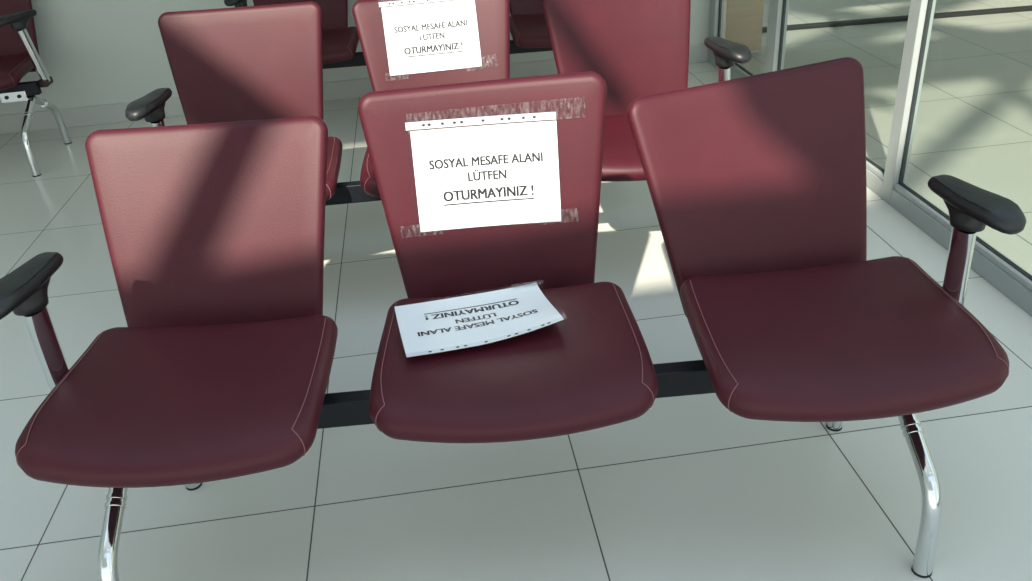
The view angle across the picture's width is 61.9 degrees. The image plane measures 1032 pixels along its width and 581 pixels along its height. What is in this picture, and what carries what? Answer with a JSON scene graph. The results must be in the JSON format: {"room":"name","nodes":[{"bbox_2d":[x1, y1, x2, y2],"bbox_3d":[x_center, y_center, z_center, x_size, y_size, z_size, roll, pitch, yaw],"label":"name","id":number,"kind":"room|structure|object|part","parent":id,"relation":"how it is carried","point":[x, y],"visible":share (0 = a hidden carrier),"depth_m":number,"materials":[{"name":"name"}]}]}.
{"room":"public hall","nodes":[
{"label":"public hall","id":0,"kind":"room"},
{"bbox_2d":[0,0,709,114],"bbox_3d":[-3.198,-4.270,2.664,8.125,8.100,0.150,-7,30,-4],"label":"wall","id":1,"kind":"structure","parent":0,"point":[94,52],"depth_m":4.44,"materials":[{"name":"grey paint"}]},
{"bbox_2d":[0,44,707,134],"bbox_3d":[-2.855,-0.855,4.518,7.965,0.100,0.012,-7,30,-4],"label":"baseboard","id":2,"kind":"structure","parent":1,"relation":"attached to","point":[355,88],"depth_m":4.59,"materials":[{"name":"grey tile"}]},
{"bbox_2d":[708,0,723,65],"bbox_3d":[1.007,-2.572,4.069,0.051,3.000,0.087,-7,30,-4],"label":"trim","id":3,"kind":"structure","parent":1,"relation":"attached to","point":[714,4],"depth_m":4.67,"materials":[{"name":"grey metal"}]},
{"bbox_2d":[713,0,753,79],"bbox_3d":[1.058,-2.376,3.717,0.049,3.000,0.725,-7,30,-4],"label":"window","id":4,"kind":"structure","parent":1,"relation":"in","point":[737,71],"depth_m":4.46,"materials":[{"name":"grey metal"}]},
{"bbox_3d":[1.157,-1.109,4.436,0.049,0.080,0.725,-7,30,-4],"label":"rail","id":5,"kind":"part","parent":4,"relation":"part of","materials":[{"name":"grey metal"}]},
{"bbox_2d":[0,0,1031,580],"bbox_3d":[0.721,-0.859,4.237,15.000,0.100,13.000,-7,30,-4],"label":"floor","id":6,"kind":"structure","parent":0,"point":[689,488],"depth_m":2.00,"materials":[{"name":"tile"}]},
{"bbox_2d":[0,0,71,176],"bbox_3d":[-3.075,-0.951,3.974,1.828,0.833,0.692,-7,30,-4],"label":"bench","id":7,"kind":"object","parent":6,"relation":"on","point":[19,52],"visible":1,"depth_m":3.97,"materials":[{"name":"silver metal"}]},
{"bbox_3d":[-2.526,-0.995,3.982,0.527,0.072,0.434,-7,31,-4],"label":"seat","id":8,"kind":"part","parent":7,"relation":"part of","materials":[{"name":"red leather"}]},
{"bbox_3d":[-2.577,-1.298,4.169,0.521,0.497,0.062,-7,19,-4],"label":"backrest","id":9,"kind":"part","parent":7,"relation":"part of","materials":[{"name":"red leather"}]},
{"bbox_3d":[-2.222,-1.081,3.965,0.047,0.254,0.078,19,37,35],"label":"arm post","id":10,"kind":"part","parent":7,"relation":"part of","materials":[{"name":"silver metal"}]},
{"bbox_2d":[224,0,552,68],"bbox_3d":[-0.406,-1.250,4.132,1.823,0.835,0.806,-5,29,0],"label":"bench","id":11,"kind":"object","parent":6,"relation":"on","point":[529,32],"visible":0.18,"depth_m":4.04,"materials":[{"name":"red leather"}]},
{"bbox_3d":[-1.066,-1.466,4.253,0.521,0.497,0.062,-4,16,0],"label":"backrest","id":12,"kind":"part","parent":11,"relation":"part of","materials":[{"name":"red leather"}]},
{"bbox_3d":[-1.000,-1.141,4.041,0.527,0.072,0.434,-5,30,0],"label":"seat","id":13,"kind":"part","parent":11,"relation":"part of","materials":[{"name":"red leather"}]},
{"bbox_3d":[0.162,-1.584,4.309,0.521,0.497,0.062,-9,14,-8],"label":"backrest","id":14,"kind":"part","parent":11,"relation":"part of","materials":[{"name":"red leather"}]},
{"bbox_3d":[0.230,-1.237,4.041,0.527,0.072,0.434,-7,31,-5],"label":"seat","id":15,"kind":"part","parent":11,"relation":"part of","materials":[{"name":"red leather"}]},
{"bbox_2d":[125,0,751,205],"bbox_3d":[-0.203,-0.462,2.715,1.822,0.835,0.806,-5,29,-2],"label":"bench","id":16,"kind":"object","parent":6,"relation":"on","point":[261,62],"visible":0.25,"depth_m":2.81,"materials":[{"name":"red leather"}]},
{"bbox_3d":[-1.060,-0.398,2.600,0.072,0.253,0.047,19,37,35],"label":"arm post","id":17,"kind":"part","parent":16,"relation":"part of","materials":[{"name":"silver metal"}]},
{"bbox_3d":[-0.868,-0.670,2.822,0.521,0.497,0.062,-5,16,-2],"label":"backrest","id":18,"kind":"part","parent":16,"relation":"part of","materials":[{"name":"red leather"}]},
{"bbox_3d":[-0.794,-0.346,2.611,0.527,0.072,0.434,-5,30,-1],"label":"seat","id":19,"kind":"part","parent":16,"relation":"part of","materials":[{"name":"red leather"}]},
{"bbox_3d":[-0.207,-0.406,2.640,0.527,0.072,0.434,-6,31,-3],"label":"seat","id":20,"kind":"part","parent":16,"relation":"part of","materials":[{"name":"red leather"}]},
{"bbox_2d":[379,0,481,75],"bbox_3d":[-0.260,-0.848,2.844,0.376,0.255,0.099,-7,30,-4],"label":"notice","id":21,"kind":"object","parent":16,"relation":"on","point":[438,36],"visible":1,"depth_m":2.85,"materials":[{"name":"white paper"}]},
{"bbox_3d":[-0.255,-0.742,2.889,0.521,0.497,0.062,-8,12,-4],"label":"backrest","id":22,"kind":"part","parent":16,"relation":"part of","materials":[{"name":"red leather"}]},
{"bbox_3d":[0.357,-0.802,2.905,0.521,0.497,0.062,-10,14,-9],"label":"backrest","id":23,"kind":"part","parent":16,"relation":"part of","materials":[{"name":"red leather"}]},
{"bbox_3d":[0.435,-0.457,2.637,0.527,0.072,0.434,-8,31,-6],"label":"seat","id":24,"kind":"part","parent":16,"relation":"part of","materials":[{"name":"red leather"}]},
{"bbox_3d":[0.652,-0.581,2.689,0.047,0.253,0.072,21,38,38],"label":"arm post","id":25,"kind":"part","parent":16,"relation":"part of","materials":[{"name":"silver metal"}]},
{"bbox_2d":[0,57,1026,580],"bbox_3d":[-0.014,0.073,1.738,1.824,0.842,0.726,-5,29,-1],"label":"bench","id":26,"kind":"object","parent":6,"relation":"on","point":[220,368],"visible":0.93,"depth_m":1.73,"materials":[{"name":"red leather"}]},
{"bbox_3d":[-0.879,0.136,1.633,0.072,0.253,0.047,20,37,36],"label":"arm post","id":27,"kind":"part","parent":26,"relation":"part of","materials":[{"name":"silver metal"}]},
{"bbox_3d":[-0.609,0.195,1.605,0.527,0.072,0.434,-3,30,2],"label":"seat","id":28,"kind":"part","parent":26,"relation":"part of","materials":[{"name":"red leather"}]},
{"bbox_3d":[-0.647,-0.113,1.871,0.521,0.497,0.062,-3,7,2],"label":"backrest","id":29,"kind":"part","parent":26,"relation":"part of","materials":[{"name":"red leather"}]},
{"bbox_2d":[395,283,563,356],"bbox_3d":[-0.076,0.045,1.718,0.326,0.031,0.212,-10,30,-10],"label":"notice","id":30,"kind":"object","parent":26,"relation":"on","point":[436,326],"visible":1,"depth_m":1.72,"materials":[{"name":"white paper"}]},
{"bbox_3d":[-0.052,-0.203,1.877,0.521,0.497,0.062,-6,19,-1],"label":"backrest","id":31,"kind":"part","parent":26,"relation":"part of","materials":[{"name":"red leather"}]},
{"bbox_2d":[405,98,564,231],"bbox_3d":[-0.052,-0.260,1.831,0.414,0.265,0.062,-5,29,-2],"label":"notice","id":32,"kind":"object","parent":26,"relation":"attached to","point":[500,174],"visible":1,"depth_m":1.84,"materials":[{"name":"white paper"}]},
{"bbox_3d":[-0.011,0.130,1.669,0.527,0.072,0.434,-5,30,-1],"label":"seat","id":33,"kind":"part","parent":26,"relation":"part of","materials":[{"name":"red leather"}]},
{"bbox_3d":[0.526,-0.210,1.859,0.521,0.497,0.062,-12,9,-5],"label":"backrest","id":34,"kind":"part","parent":26,"relation":"part of","materials":[{"name":"red leather"}]},
{"bbox_3d":[0.601,0.083,1.629,0.527,0.072,0.434,-6,31,-2],"label":"seat","id":35,"kind":"part","parent":26,"relation":"part of","materials":[{"name":"red leather"}]},
{"bbox_3d":[0.850,-0.016,1.665,0.047,0.253,0.072,22,39,38],"label":"arm post","id":36,"kind":"part","parent":26,"relation":"part of","materials":[{"name":"silver metal"}]},
{"bbox_2d":[723,0,763,52],"bbox_3d":[1.218,-2.340,4.444,0.215,2.200,0.120,-7,30,-4],"label":"wooden panel","id":37,"kind":"object","parent":6,"relation":"on","point":[743,19],"visible":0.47,"depth_m":4.85,"materials":[{"name":"brown wood"}]},
{"bbox_2d":[764,0,788,72],"bbox_3d":[1.111,-2.176,3.358,0.051,3.000,0.105,-7,30,-4],"label":"trim","id":38,"kind":"structure","parent":6,"relation":"on","point":[775,6],"depth_m":3.90,"materials":[{"name":"grey metal"}]},
{"bbox_2d":[777,0,884,196],"bbox_3d":[1.184,-1.897,2.855,0.049,3.000,1.055,-7,30,-4],"label":"window","id":39,"kind":"structure","parent":6,"relation":"on","point":[874,172],"depth_m":3.20,"materials":[{"name":"grey metal"}]},
{"bbox_3d":[1.283,-0.629,3.573,0.049,0.080,1.055,-7,30,-4],"label":"rail","id":40,"kind":"part","parent":39,"relation":"part of","materials":[{"name":"grey metal"}]},
{"bbox_2d":[762,5,1031,32],"bbox_3d":[3.547,-1.789,5.367,4.800,0.022,0.056,-5,29,-1],"label":"trim","id":41,"kind":"structure","parent":6,"relation":"on","point":[1018,8],"depth_m":5.33,"materials":[{"name":"grey metal"}]},
{"bbox_2d":[881,0,935,204],"bbox_3d":[1.255,-1.627,2.369,0.051,3.000,0.065,-7,30,-4],"label":"trim","id":42,"kind":"structure","parent":6,"relation":"on","point":[917,11],"depth_m":2.90,"materials":[{"name":"grey metal"}]},
{"bbox_2d":[890,0,1031,315],"bbox_3d":[1.498,-0.703,0.706,0.049,3.000,3.770,-7,30,-4],"label":"window","id":43,"kind":"structure","parent":6,"relation":"on","point":[1001,272],"depth_m":2.76,"materials":[{"name":"grey metal"}]},
{"bbox_3d":[1.596,0.564,1.425,0.049,0.080,3.770,-7,30,-4],"label":"rail","id":44,"kind":"part","parent":43,"relation":"part of","materials":[{"name":"grey metal"}]}
]}

